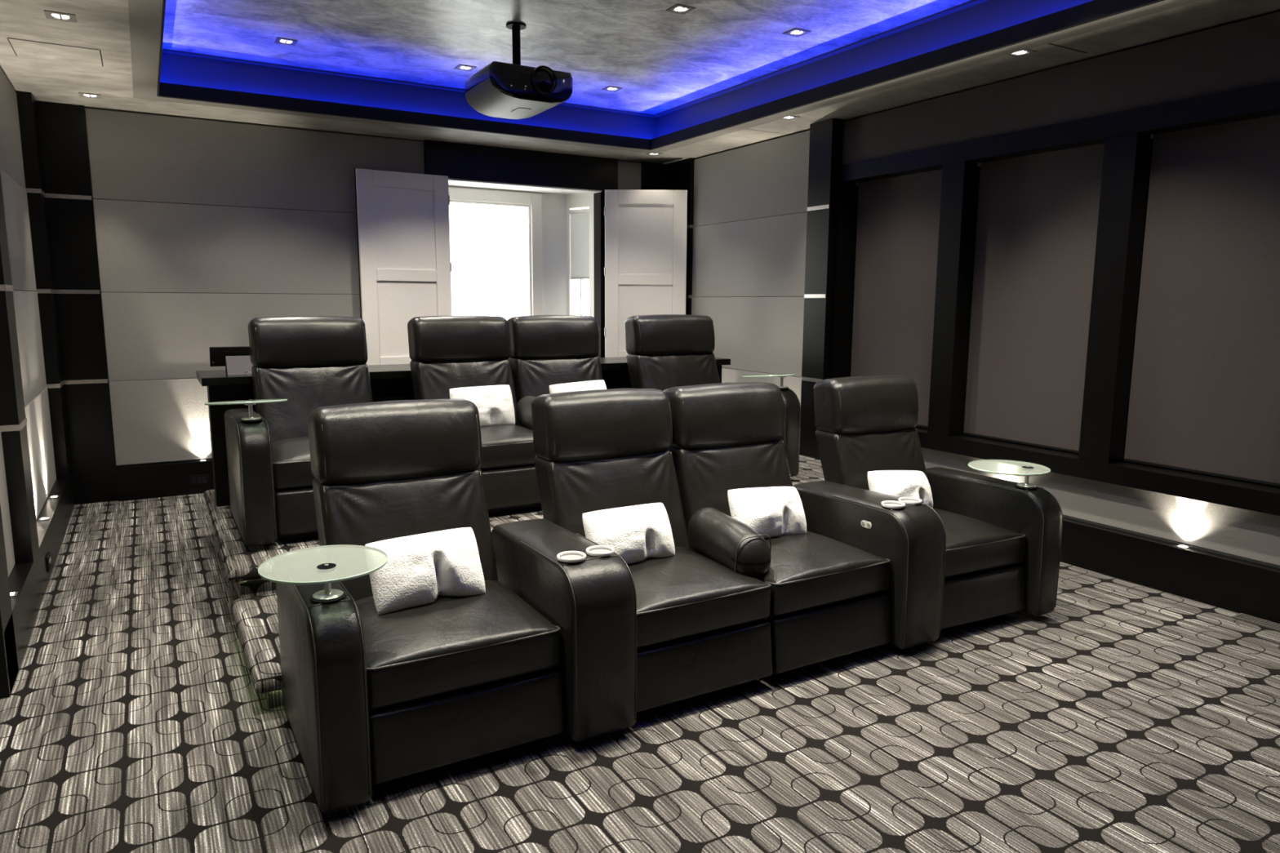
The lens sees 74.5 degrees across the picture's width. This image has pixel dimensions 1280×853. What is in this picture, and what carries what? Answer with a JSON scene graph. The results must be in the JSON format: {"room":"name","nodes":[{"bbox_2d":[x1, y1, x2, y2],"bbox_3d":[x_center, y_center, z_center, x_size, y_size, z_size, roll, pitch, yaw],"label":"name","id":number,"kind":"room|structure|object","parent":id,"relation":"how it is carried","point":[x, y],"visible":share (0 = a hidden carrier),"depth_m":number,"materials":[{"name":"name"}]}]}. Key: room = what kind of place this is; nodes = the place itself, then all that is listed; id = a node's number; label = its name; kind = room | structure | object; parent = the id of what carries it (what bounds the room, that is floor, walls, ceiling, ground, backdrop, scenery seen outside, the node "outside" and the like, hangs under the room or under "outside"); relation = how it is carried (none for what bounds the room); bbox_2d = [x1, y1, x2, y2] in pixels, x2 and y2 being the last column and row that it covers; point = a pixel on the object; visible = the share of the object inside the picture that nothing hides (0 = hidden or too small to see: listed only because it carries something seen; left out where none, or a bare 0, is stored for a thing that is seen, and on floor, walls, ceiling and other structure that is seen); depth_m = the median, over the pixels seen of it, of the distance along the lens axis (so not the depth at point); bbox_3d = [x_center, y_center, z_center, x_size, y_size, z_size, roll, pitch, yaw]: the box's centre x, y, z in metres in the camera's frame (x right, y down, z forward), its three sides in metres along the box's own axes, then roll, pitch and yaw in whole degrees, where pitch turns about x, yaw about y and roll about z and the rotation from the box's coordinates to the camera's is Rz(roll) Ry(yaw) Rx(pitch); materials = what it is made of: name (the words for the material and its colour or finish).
{"room":"home theater","nodes":[
{"label":"home theater","id":0,"kind":"room"},
{"bbox_2d":[36,106,639,466],"bbox_3d":[-2.034,-1.274,7.460,5.700,3.300,0.475,-5,10,-30],"label":"wall","id":1,"kind":"structure","parent":0,"point":[554,212],"depth_m":8.26,"materials":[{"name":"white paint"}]},
{"bbox_2d":[4,471,74,693],"bbox_3d":[-3.313,0.679,4.654,0.090,0.250,3.470,-5,10,-30],"label":"baseboard","id":2,"kind":"structure","parent":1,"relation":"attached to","point":[30,580],"depth_m":4.07,"materials":[{"name":"black wood"}]},
{"bbox_2d":[14,90,71,479],"bbox_3d":[-4.108,-0.930,5.810,0.094,2.585,0.272,-5,10,-30],"label":"trim","id":3,"kind":"structure","parent":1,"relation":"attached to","point":[26,102],"depth_m":5.71,"materials":[{"name":"black wood"}]},
{"bbox_2d":[45,551,51,572],"bbox_3d":[-3.171,0.726,4.517,0.012,0.080,0.120,-5,10,-30],"label":"wall outlet","id":4,"kind":"object","parent":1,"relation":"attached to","point":[48,560],"visible":1,"depth_m":4.48,"materials":[{"name":"black plastic"}]},
{"bbox_2d":[35,100,118,504],"bbox_3d":[-4.027,-0.839,6.048,0.277,2.835,0.034,-5,10,-30],"label":"pillar","id":5,"kind":"structure","parent":1,"relation":"attached to","point":[62,128],"depth_m":6.03,"materials":[{"name":"black wood"}]},
{"bbox_2d":[108,377,212,465],"bbox_3d":[-2.875,-0.104,6.845,2.403,0.631,0.012,-5,10,-30],"label":"acoustic panel","id":6,"kind":"object","parent":1,"relation":"attached to","point":[153,420],"visible":0.44,"depth_m":6.39,"materials":[{"name":"grey fabric"}]},
{"bbox_2d":[115,459,213,501],"bbox_3d":[-1.832,0.264,7.492,4.802,0.250,0.064,-5,10,-30],"label":"baseboard","id":7,"kind":"structure","parent":1,"relation":"attached to","point":[166,479],"depth_m":6.41,"materials":[{"name":"black wood"}]},
{"bbox_2d":[189,474,208,485],"bbox_3d":[-3.422,0.414,6.535,0.124,0.076,0.008,-5,10,-30],"label":"wall outlet","id":8,"kind":"object","parent":1,"relation":"attached to","point":[203,478],"visible":1,"depth_m":6.53,"materials":[{"name":"black plastic"}]},
{"bbox_2d":[93,199,359,293],"bbox_3d":[-2.872,-1.385,6.660,2.403,0.657,0.012,-5,10,-30],"label":"acoustic panel","id":9,"kind":"object","parent":1,"relation":"attached to","point":[143,246],"visible":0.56,"depth_m":6.46,"materials":[{"name":"grey fabric"}]},
{"bbox_2d":[101,292,360,381],"bbox_3d":[-2.873,-0.738,6.753,2.403,0.644,0.012,-5,10,-30],"label":"acoustic panel","id":10,"kind":"object","parent":1,"relation":"attached to","point":[148,335],"visible":0.54,"depth_m":6.40,"materials":[{"name":"grey fabric"}]},
{"bbox_2d":[84,108,424,213],"bbox_3d":[-2.870,-2.018,6.569,2.403,0.617,0.012,-5,10,-30],"label":"acoustic panel","id":11,"kind":"object","parent":1,"relation":"attached to","point":[133,157],"visible":0.76,"depth_m":6.42,"materials":[{"name":"grey fabric"}]},
{"bbox_2d":[354,168,452,364],"bbox_3d":[-1.972,-1.323,7.105,0.777,1.593,0.058,-5,10,-32],"label":"window shutter","id":12,"kind":"object","parent":1,"relation":"attached to","point":[402,218],"visible":0.73,"depth_m":7.06,"materials":[{"name":"white wood"}]},
{"bbox_2d":[448,186,542,315],"bbox_3d":[-1.424,-1.454,8.012,1.050,1.540,0.080,-5,10,-30],"label":"window frame","id":13,"kind":"structure","parent":1,"relation":"in","point":[532,202],"depth_m":8.12,"materials":[{"name":"white wood"}]},
{"bbox_2d":[423,139,617,357],"bbox_3d":[-1.027,-1.204,7.758,1.848,2.585,0.046,-5,10,-30],"label":"trim","id":14,"kind":"structure","parent":1,"relation":"attached to","point":[458,161],"depth_m":7.56,"materials":[{"name":"black wood"}]},
{"bbox_2d":[448,178,601,193],"bbox_3d":[-1.061,-1.412,7.784,1.506,1.578,0.165,-5,10,-30],"label":"trim","id":15,"kind":"structure","parent":1,"relation":"attached to","point":[450,180],"depth_m":7.62,"materials":[{"name":"white paint"}]},
{"bbox_2d":[566,193,594,317],"bbox_3d":[-0.581,-1.502,8.332,0.384,1.610,0.050,6,10,35],"label":"window","id":16,"kind":"structure","parent":1,"relation":"in","point":[580,264],"depth_m":8.27,"materials":[{"name":"white"}]},
{"bbox_2d":[570,212,589,279],"bbox_3d":[-0.588,-1.780,8.287,0.246,0.648,0.010,6,10,35],"label":"roller blind","id":17,"kind":"object","parent":16,"relation":"attached to","point":[580,221],"depth_m":8.29,"materials":[{"name":"white fabric"}]},
{"bbox_2d":[593,191,601,357],"bbox_3d":[-0.414,-1.458,8.161,0.010,1.564,0.160,-5,10,-30],"label":"trim","id":18,"kind":"structure","parent":1,"relation":"attached to","point":[597,196],"depth_m":8.12,"materials":[{"name":"black wood"}]},
{"bbox_2d":[617,160,640,189],"bbox_3d":[-0.115,-1.273,8.294,0.261,2.570,0.030,-5,10,-30],"label":"acoustic panel","id":19,"kind":"object","parent":1,"relation":"attached to","point":[628,173],"visible":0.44,"depth_m":8.11,"materials":[{"name":"grey fabric"}]},
{"bbox_2d":[604,189,688,357],"bbox_3d":[0.053,-1.447,8.043,0.787,1.583,0.058,0,8,1],"label":"window shutter","id":20,"kind":"object","parent":1,"relation":"attached to","point":[646,230],"visible":0.77,"depth_m":8.01,"materials":[{"name":"white wood"}]},
{"bbox_2d":[640,161,666,190],"bbox_3d":[0.125,-1.298,8.426,0.282,2.585,0.040,-5,10,-30],"label":"trim","id":21,"kind":"structure","parent":1,"relation":"attached to","point":[653,175],"depth_m":8.23,"materials":[{"name":"black wood"}]},
{"bbox_2d":[162,0,971,114],"bbox_3d":[-0.022,-2.290,3.900,4.200,0.060,6.470,-5,10,-30],"label":"ceiling","id":22,"kind":"structure","parent":0,"point":[661,60],"depth_m":5.34,"materials":[{"name":"grey paint"}]},
{"bbox_2d":[274,36,297,45],"bbox_3d":[-2.301,-2.503,5.474,0.124,0.005,0.124,-5,10,-30],"label":"recessed light","id":23,"kind":"object","parent":22,"relation":"in","point":[285,41],"visible":1,"depth_m":5.47,"materials":[{"name":"grey paint"}]},
{"bbox_2d":[453,64,476,71],"bbox_3d":[-1.261,-2.587,6.074,0.124,0.005,0.124,-5,10,-30],"label":"recessed light","id":24,"kind":"object","parent":22,"relation":"in","point":[463,67],"visible":1,"depth_m":6.07,"materials":[{"name":"grey paint"}]},
{"bbox_2d":[464,22,573,119],"bbox_3d":[-0.734,-2.190,5.129,0.530,0.505,0.626,-5,10,-30],"label":"ceiling projector","id":25,"kind":"object","parent":22,"relation":"hanging from","point":[514,91],"visible":1,"depth_m":4.98,"materials":[{"name":"grey plastic"}]},
{"bbox_2d":[162,0,988,117],"bbox_3d":[-0.022,-2.254,3.905,4.098,0.012,6.368,-5,10,-30],"label":"trim","id":26,"kind":"structure","parent":22,"relation":"attached to","point":[966,5],"depth_m":6.02,"materials":[{"name":"paint"}]},
{"bbox_2d":[601,85,622,91],"bbox_3d":[-0.221,-2.668,6.652,0.124,0.005,0.124,-5,10,-30],"label":"recessed light","id":27,"kind":"object","parent":22,"relation":"in","point":[610,88],"visible":1,"depth_m":6.64,"materials":[{"name":"grey paint"}]},
{"bbox_2d":[666,4,695,14],"bbox_3d":[0.233,-2.394,4.830,0.124,0.005,0.124,-5,10,-30],"label":"recessed light","id":28,"kind":"object","parent":22,"relation":"in","point":[679,10],"visible":1,"depth_m":4.83,"materials":[{"name":"grey paint"}]},
{"bbox_2d":[782,27,811,36],"bbox_3d":[0.975,-2.450,5.235,0.124,0.005,0.124,-5,10,-30],"label":"recessed light","id":29,"kind":"object","parent":22,"relation":"in","point":[795,31],"visible":1,"depth_m":5.23,"materials":[{"name":"grey paint"}]},
{"bbox_2d":[0,493,1279,852],"bbox_3d":[0.095,1.057,3.494,6.300,0.120,9.400,-5,10,-30],"label":"floor","id":30,"kind":"structure","parent":0,"point":[1123,717],"depth_m":2.83,"materials":[{"name":"carpet"}]},
{"bbox_2d":[0,504,18,698],"bbox_3d":[-2.520,-0.385,3.055,0.174,2.835,0.264,-5,10,-30],"label":"trim","id":31,"kind":"structure","parent":30,"relation":"on","point":[6,611],"depth_m":3.22,"materials":[{"name":"black wood"}]},
{"bbox_2d":[275,399,564,813],"bbox_3d":[-0.813,0.510,2.946,0.800,1.115,1.001,-5,10,-30],"label":"recliner","id":32,"kind":"object","parent":30,"relation":"on","point":[370,699],"visible":0.8,"depth_m":2.75,"materials":[{"name":"black leather"}]},
{"bbox_2d":[257,544,387,603],"bbox_3d":[-0.944,0.449,2.526,0.364,0.101,0.364,-5,10,-30],"label":"tray table","id":33,"kind":"object","parent":32,"relation":"on","point":[328,595],"visible":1,"depth_m":2.47,"materials":[{"name":"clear glass"}]},
{"bbox_2d":[364,527,485,615],"bbox_3d":[-0.745,0.499,2.946,0.393,0.241,0.190,-6,10,-36],"label":"throw pillow","id":34,"kind":"object","parent":32,"relation":"on","point":[420,568],"visible":0.98,"depth_m":2.87,"materials":[{"name":"white fabric"}]},
{"bbox_2d":[354,580,560,709],"bbox_3d":[-0.677,0.701,2.894,0.638,0.188,0.592,-5,10,-30],"label":"seat cushion","id":35,"kind":"object","parent":32,"relation":"on","point":[446,648],"depth_m":2.70,"materials":[{"name":"black leather"}]},
{"bbox_2d":[203,454,824,708],"bbox_3d":[-0.242,0.582,5.275,4.280,0.289,2.775,-5,10,-30],"label":"platform","id":36,"kind":"object","parent":30,"relation":"on","point":[255,606],"visible":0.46,"depth_m":3.89,"materials":[{"name":"carpet"}]},
{"bbox_2d":[224,315,373,546],"bbox_3d":[-1.791,-0.030,4.565,0.800,1.115,1.001,-5,10,-30],"label":"recliner","id":37,"kind":"object","parent":36,"relation":"on","point":[311,362],"visible":0.68,"depth_m":4.64,"materials":[{"name":"black leather"}]},
{"bbox_2d":[204,399,287,422],"bbox_3d":[-1.901,-0.085,4.076,0.364,0.110,0.363,-5,10,-30],"label":"tray table","id":38,"kind":"object","parent":37,"relation":"on","point":[250,403],"visible":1,"depth_m":4.06,"materials":[{"name":"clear glass"}]},
{"bbox_2d":[271,436,315,489],"bbox_3d":[-1.654,0.162,4.513,0.638,0.188,0.592,-5,10,-30],"label":"seat cushion","id":39,"kind":"object","parent":37,"relation":"on","point":[291,462],"depth_m":4.18,"materials":[{"name":"black leather"}]},
{"bbox_2d":[195,356,730,506],"bbox_3d":[-1.031,-0.062,5.991,3.700,0.764,0.570,-5,10,-30],"label":"bar counter","id":40,"kind":"object","parent":36,"relation":"on","point":[391,382],"depth_m":4.97,"materials":[{"name":"black paint"}]},
{"bbox_2d":[225,355,253,375],"bbox_3d":[-2.356,-0.314,4.980,0.153,0.198,0.268,-5,10,-30],"label":"dock","id":41,"kind":"object","parent":40,"relation":"on","point":[234,365],"visible":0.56,"depth_m":5.01,"materials":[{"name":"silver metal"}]},
{"bbox_2d":[208,346,249,366],"bbox_3d":[-2.412,-0.423,5.065,0.315,0.118,0.049,-5,10,-30],"label":"tablet","id":42,"kind":"object","parent":41,"relation":"on","point":[217,354],"visible":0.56,"depth_m":5.02,"materials":[{"name":"black plastic"}]},
{"bbox_2d":[195,356,730,386],"bbox_3d":[-1.029,-0.416,5.938,3.700,0.047,0.570,-5,10,-30],"label":"countertop","id":43,"kind":"structure","parent":40,"relation":"on","point":[218,377],"depth_m":5.30,"materials":[{"name":"black paint"}]},
{"bbox_2d":[407,315,542,515],"bbox_3d":[-0.920,-0.104,5.096,0.727,1.115,0.946,-5,10,-30],"label":"recliner","id":44,"kind":"object","parent":36,"relation":"on","point":[446,353],"visible":0.5,"depth_m":5.12,"materials":[{"name":"black leather"}]},
{"bbox_2d":[449,385,515,426],"bbox_3d":[-0.944,-0.117,5.075,0.386,0.250,0.149,-5,10,-34],"label":"throw pillow","id":45,"kind":"object","parent":44,"relation":"on","point":[494,403],"visible":0.7,"depth_m":5.05,"materials":[{"name":"white fabric"}]},
{"bbox_2d":[479,424,536,469],"bbox_3d":[-0.879,0.100,4.961,0.630,0.187,0.592,-5,10,-30],"label":"seat cushion","id":46,"kind":"object","parent":44,"relation":"on","point":[504,446],"depth_m":4.74,"materials":[{"name":"black leather"}]},
{"bbox_2d":[506,315,603,403],"bbox_3d":[-0.404,-0.146,5.394,0.634,1.115,0.946,-5,10,-30],"label":"recliner","id":47,"kind":"object","parent":36,"relation":"on","point":[546,350],"visible":0.38,"depth_m":5.51,"materials":[{"name":"black leather"}]},
{"bbox_2d":[549,379,606,393],"bbox_3d":[-0.380,-0.165,5.420,0.403,0.251,0.146,-4,10,-28],"label":"throw pillow","id":48,"kind":"object","parent":47,"relation":"on","point":[590,384],"visible":0.27,"depth_m":5.39,"materials":[{"name":"white fabric"}]},
{"bbox_2d":[624,314,800,476],"bbox_3d":[0.478,-0.213,5.874,0.850,1.115,1.001,-5,10,-30],"label":"recliner","id":49,"kind":"object","parent":36,"relation":"on","point":[664,351],"visible":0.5,"depth_m":5.94,"materials":[{"name":"black leather"}]},
{"bbox_2d":[741,373,795,389],"bbox_3d":[0.863,-0.308,5.683,0.364,0.108,0.363,-5,10,-30],"label":"tray table","id":50,"kind":"object","parent":49,"relation":"on","point":[781,376],"visible":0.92,"depth_m":5.68,"materials":[{"name":"clear glass"}]},
{"bbox_2d":[491,518,636,742],"bbox_3d":[-0.304,0.704,3.149,0.245,0.606,0.783,-5,10,-30],"label":"armrest","id":51,"kind":"object","parent":30,"relation":"on","point":[584,588],"visible":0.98,"depth_m":2.84,"materials":[{"name":"black leather"}]},
{"bbox_2d":[531,388,772,714],"bbox_3d":[0.057,0.435,3.478,0.727,1.115,0.946,-5,10,-30],"label":"recliner","id":52,"kind":"object","parent":30,"relation":"on","point":[704,628],"visible":0.8,"depth_m":3.41,"materials":[{"name":"black leather"}]},
{"bbox_2d":[582,502,675,564],"bbox_3d":[-0.040,0.439,3.401,0.383,0.223,0.180,-4,9,-26],"label":"throw pillow","id":53,"kind":"object","parent":52,"relation":"on","point":[639,533],"visible":0.83,"depth_m":3.34,"materials":[{"name":"white fabric"}]},
{"bbox_2d":[627,546,770,648],"bbox_3d":[0.099,0.639,3.342,0.630,0.187,0.592,-5,10,-30],"label":"seat cushion","id":54,"kind":"object","parent":52,"relation":"on","point":[698,593],"depth_m":3.15,"materials":[{"name":"black leather"}]},
{"bbox_2d":[662,382,890,677],"bbox_3d":[0.574,0.394,3.776,0.634,1.115,0.946,-5,10,-30],"label":"recliner","id":55,"kind":"object","parent":30,"relation":"on","point":[829,601],"visible":0.64,"depth_m":3.65,"materials":[{"name":"black leather"}]},
{"bbox_2d":[727,486,806,538],"bbox_3d":[0.576,0.388,3.774,0.403,0.235,0.177,-5,10,-33],"label":"throw pillow","id":56,"kind":"object","parent":55,"relation":"on","point":[772,511],"visible":0.84,"depth_m":3.70,"materials":[{"name":"white fabric"}]},
{"bbox_2d":[757,530,889,615],"bbox_3d":[0.655,0.594,3.663,0.630,0.188,0.592,-5,10,-30],"label":"seat cushion","id":57,"kind":"object","parent":55,"relation":"on","point":[808,573],"depth_m":3.44,"materials":[{"name":"black leather"}]},
{"bbox_2d":[792,480,946,649],"bbox_3d":[1.023,0.597,3.915,0.251,0.606,0.783,-5,10,-30],"label":"armrest","id":58,"kind":"object","parent":30,"relation":"on","point":[908,532],"visible":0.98,"depth_m":3.62,"materials":[{"name":"black leather"}]},
{"bbox_2d":[813,375,1062,631],"bbox_3d":[1.442,0.332,4.219,0.750,1.115,1.000,-4,10,-27],"label":"recliner","id":59,"kind":"object","parent":30,"relation":"on","point":[1003,540],"visible":0.68,"depth_m":4.12,"materials":[{"name":"black leather"}]},
{"bbox_2d":[867,470,933,508],"bbox_3d":[1.298,0.327,4.183,0.376,0.227,0.176,-3,9,-23],"label":"throw pillow","id":60,"kind":"object","parent":59,"relation":"on","point":[897,483],"visible":0.62,"depth_m":4.12,"materials":[{"name":"white fabric"}]},
{"bbox_2d":[933,508,1025,577],"bbox_3d":[1.434,0.534,4.089,0.588,0.189,0.592,-4,10,-27],"label":"seat cushion","id":61,"kind":"object","parent":59,"relation":"on","point":[980,542],"depth_m":3.90,"materials":[{"name":"black leather"}]},
{"bbox_2d":[968,459,1050,488],"bbox_3d":[1.772,0.236,4.053,0.364,0.101,0.364,-5,10,-30],"label":"tray table","id":62,"kind":"object","parent":59,"relation":"on","point":[1027,469],"visible":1,"depth_m":4.02,"materials":[{"name":"clear glass"}]},
{"bbox_2d":[1231,613,1279,631],"bbox_3d":[3.054,0.957,3.841,0.090,0.006,0.600,-5,10,-30],"label":"floor vent","id":63,"kind":"object","parent":30,"relation":"in","point":[1242,616],"visible":1,"depth_m":4.01,"materials":[{"name":"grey metal"}]},
{"bbox_2d":[0,0,1279,164],"bbox_3d":[0.116,-1.827,3.103,6.350,0.030,9.260,-5,10,-30],"label":"ceiling","id":64,"kind":"structure","parent":0,"point":[104,25],"depth_m":4.96,"materials":[{"name":"grey paint"}]},
{"bbox_2d":[6,37,103,66],"bbox_3d":[-3.205,-2.056,4.635,0.412,0.003,0.392,-5,10,-30],"label":"access panel","id":65,"kind":"object","parent":64,"relation":"attached to","point":[21,48],"visible":1,"depth_m":4.62,"materials":[{"name":"silver metal"}]},
{"bbox_2d":[43,9,76,22],"bbox_3d":[-2.771,-1.962,4.027,0.124,0.005,0.124,-5,10,-30],"label":"recessed light","id":66,"kind":"object","parent":64,"relation":"in","point":[58,15],"visible":1,"depth_m":4.02,"materials":[{"name":"grey paint"}]},
{"bbox_2d":[78,92,101,98],"bbox_3d":[-3.657,-2.201,5.599,0.124,0.005,0.124,-5,10,-30],"label":"recessed light","id":67,"kind":"object","parent":64,"relation":"in","point":[81,94],"visible":1,"depth_m":5.60,"materials":[{"name":"grey paint"}]},
{"bbox_2d":[160,0,1093,139],"bbox_3d":[-0.022,-2.124,3.925,4.180,0.315,6.450,-5,10,-30],"label":"cove","id":68,"kind":"structure","parent":64,"relation":"attached to","point":[988,16],"depth_m":6.08,"materials":[{"name":"paint"}]},
{"bbox_2d":[156,0,1160,150],"bbox_3d":[-0.023,-1.982,3.946,3.834,0.087,6.104,-5,10,-30],"label":"trim","id":69,"kind":"structure","parent":64,"relation":"attached to","point":[1093,10],"depth_m":5.79,"materials":[{"name":"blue paint"}]},
{"bbox_2d":[128,0,1200,154],"bbox_3d":[-0.024,-1.937,3.953,4.105,0.004,6.375,-5,10,-30],"label":"trim","id":70,"kind":"structure","parent":64,"relation":"attached to","point":[144,15],"depth_m":4.95,"materials":[{"name":"grey paint"}]},
{"bbox_2d":[777,115,800,119],"bbox_3d":[1.085,-2.257,6.149,0.124,0.005,0.124,-5,10,-30],"label":"recessed light","id":71,"kind":"object","parent":64,"relation":"in","point":[788,117],"visible":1,"depth_m":6.15,"materials":[{"name":"grey paint"}]},
{"bbox_2d":[746,43,1088,133],"bbox_3d":[1.617,-2.167,5.551,0.330,0.001,2.584,-5,10,-30],"label":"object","id":72,"kind":"object","parent":64,"relation":"attached to","point":[1047,53],"visible":1,"depth_m":5.24,"materials":[{"name":"grey paint"}]},
{"bbox_2d":[1003,48,1037,57],"bbox_3d":[2.041,-2.010,4.526,0.124,0.005,0.124,-5,10,-30],"label":"recessed light","id":73,"kind":"object","parent":64,"relation":"in","point":[1024,51],"visible":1,"depth_m":4.52,"materials":[{"name":"grey paint"}]},
{"bbox_2d":[703,296,804,376],"bbox_3d":[2.787,-0.851,4.790,0.190,3.300,9.400,-5,10,-30],"label":"wall","id":74,"kind":"structure","parent":0,"point":[704,296],"depth_m":7.60,"materials":[{"name":"grey paint"}]},
{"bbox_2d":[666,157,703,315],"bbox_3d":[0.433,-1.281,8.327,0.172,2.585,0.442,-5,10,-30],"label":"trim","id":75,"kind":"structure","parent":74,"relation":"attached to","point":[679,174],"depth_m":8.06,"materials":[{"name":"black wood"}]},
{"bbox_2d":[799,118,848,459],"bbox_3d":[1.448,-0.884,6.545,0.249,2.835,0.245,-5,10,-30],"label":"trim","id":76,"kind":"structure","parent":74,"relation":"attached to","point":[826,136],"depth_m":6.41,"materials":[{"name":"black wood"}]},
{"bbox_2d":[831,181,858,378],"bbox_3d":[1.587,-0.955,6.439,0.215,1.763,0.053,-5,10,-30],"label":"trim","id":77,"kind":"structure","parent":74,"relation":"attached to","point":[848,192],"depth_m":6.37,"materials":[{"name":"black wood"}]},
{"bbox_2d":[850,168,942,428],"bbox_3d":[1.869,-0.899,6.057,0.084,1.757,0.894,-5,10,-30],"label":"wall panel","id":78,"kind":"object","parent":74,"relation":"attached to","point":[898,217],"visible":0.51,"depth_m":6.04,"materials":[{"name":"grey fabric"}]},
{"bbox_2d":[927,160,980,436],"bbox_3d":[2.096,-0.823,5.574,0.215,1.763,0.173,-5,10,-30],"label":"trim","id":79,"kind":"structure","parent":74,"relation":"attached to","point":[960,184],"depth_m":5.50,"materials":[{"name":"black wood"}]},
{"bbox_2d":[963,142,1104,453],"bbox_3d":[2.411,-0.759,5.137,0.084,1.757,0.901,-5,10,-30],"label":"wall panel","id":80,"kind":"object","parent":74,"relation":"attached to","point":[1037,215],"visible":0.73,"depth_m":5.13,"materials":[{"name":"grey fabric"}]},
{"bbox_2d":[838,80,1279,182],"bbox_3d":[3.249,-1.457,3.479,0.223,0.121,6.653,-5,10,-30],"label":"trim","id":81,"kind":"structure","parent":74,"relation":"attached to","point":[1262,100],"depth_m":4.64,"materials":[{"name":"black wood"}]},
{"bbox_2d":[842,11,1279,164],"bbox_3d":[3.191,-1.670,3.413,0.030,0.312,6.650,-5,10,-30],"label":"acoustic panel","id":82,"kind":"object","parent":81,"relation":"on","point":[1246,53],"visible":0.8,"depth_m":4.63,"materials":[{"name":"grey fabric"}]},
{"bbox_2d":[915,426,1279,515],"bbox_3d":[3.241,0.398,3.757,0.219,0.104,6.653,-5,10,-30],"label":"trim","id":83,"kind":"structure","parent":74,"relation":"attached to","point":[1253,496],"depth_m":4.59,"materials":[{"name":"black wood"}]},
{"bbox_2d":[1078,132,1153,464],"bbox_3d":[2.640,-0.682,4.651,0.215,1.763,0.175,-5,10,-30],"label":"pillar","id":84,"kind":"structure","parent":74,"relation":"attached to","point":[1127,157],"depth_m":4.58,"materials":[{"name":"black wood"}]},
{"bbox_2d":[1060,514,1279,623],"bbox_3d":[2.604,0.682,4.844,0.165,0.250,9.077,-5,10,-30],"label":"baseboard","id":85,"kind":"structure","parent":74,"relation":"attached to","point":[1233,584],"depth_m":4.37,"materials":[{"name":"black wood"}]},
{"bbox_2d":[721,367,801,405],"bbox_3d":[0.938,-0.178,7.517,0.030,0.643,1.732,-5,10,-30],"label":"acoustic panel","id":86,"kind":"object","parent":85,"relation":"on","point":[734,375],"visible":0.04,"depth_m":7.29,"materials":[{"name":"grey fabric"}]},
{"bbox_2d":[691,297,804,377],"bbox_3d":[0.944,-0.817,7.423,0.030,0.644,1.732,-5,10,-30],"label":"acoustic panel","id":87,"kind":"object","parent":86,"relation":"on","point":[765,335],"visible":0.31,"depth_m":7.27,"materials":[{"name":"grey fabric"}]},
{"bbox_2d":[692,212,807,296],"bbox_3d":[0.951,-1.464,7.329,0.030,0.657,1.732,-5,10,-30],"label":"acoustic panel","id":88,"kind":"object","parent":87,"relation":"on","point":[766,256],"visible":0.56,"depth_m":7.27,"materials":[{"name":"grey fabric"}]},
{"bbox_2d":[693,130,809,226],"bbox_3d":[0.957,-2.097,7.236,0.030,0.617,1.732,-5,10,-30],"label":"acoustic panel","id":89,"kind":"object","parent":88,"relation":"on","point":[770,178],"visible":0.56,"depth_m":7.18,"materials":[{"name":"grey fabric"}]},
{"bbox_2d":[921,447,1279,565],"bbox_3d":[3.222,0.579,3.773,0.030,0.253,6.650,-5,10,-30],"label":"ledge","id":90,"kind":"object","parent":85,"relation":"on","point":[1241,532],"visible":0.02,"depth_m":4.53,"materials":[{"name":"grey paint"}]},
{"bbox_2d":[1123,114,1279,486],"bbox_3d":[2.957,-0.618,4.212,0.084,1.757,0.904,-5,10,-30],"label":"wall panel","id":91,"kind":"object","parent":74,"relation":"attached to","point":[1205,393],"visible":1,"depth_m":4.27,"materials":[{"name":"grey fabric"}]},
{"bbox_3d":[-2.292,-0.441,1.860,0.755,3.300,9.400,-5,10,-30],"label":"wall","id":92,"kind":"structure","parent":0,"visible":0},
{"bbox_2d":[0,430,15,577],"bbox_3d":[-2.779,0.383,3.619,0.018,0.643,0.757,-5,10,-30],"label":"acoustic panel","id":93,"kind":"object","parent":92,"relation":"attached to","point":[4,503],"visible":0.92,"depth_m":3.86,"materials":[{"name":"grey fabric"}]},
{"bbox_2d":[0,67,26,190],"bbox_3d":[-3.588,-1.744,4.703,0.018,0.617,1.937,-5,10,-30],"label":"acoustic panel","id":94,"kind":"object","parent":92,"relation":"attached to","point":[11,148],"visible":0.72,"depth_m":5.08,"materials":[{"name":"grey fabric"}]},
{"bbox_2d":[0,167,36,291],"bbox_3d":[-3.588,-1.111,4.799,0.018,0.657,1.937,-5,10,-30],"label":"acoustic panel","id":95,"kind":"object","parent":92,"relation":"attached to","point":[15,196],"visible":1,"depth_m":5.03,"materials":[{"name":"grey fabric"}]},
{"bbox_2d":[0,172,39,564],"bbox_3d":[-2.998,-0.644,3.928,0.094,2.585,0.264,-5,10,-30],"label":"trim","id":96,"kind":"structure","parent":92,"relation":"attached to","point":[13,420],"depth_m":3.95,"materials":[{"name":"black wood"}]},
{"bbox_2d":[13,290,46,406],"bbox_3d":[-3.589,-0.465,4.897,0.018,0.644,1.937,-5,10,-30],"label":"acoustic panel","id":97,"kind":"object","parent":92,"relation":"attached to","point":[25,303],"visible":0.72,"depth_m":5.11,"materials":[{"name":"grey fabric"}]},
{"bbox_2d":[24,386,56,519],"bbox_3d":[-3.589,0.174,4.994,0.018,0.643,1.937,-5,10,-30],"label":"acoustic panel","id":98,"kind":"object","parent":92,"relation":"attached to","point":[38,424],"visible":0.44,"depth_m":5.19,"materials":[{"name":"grey fabric"}]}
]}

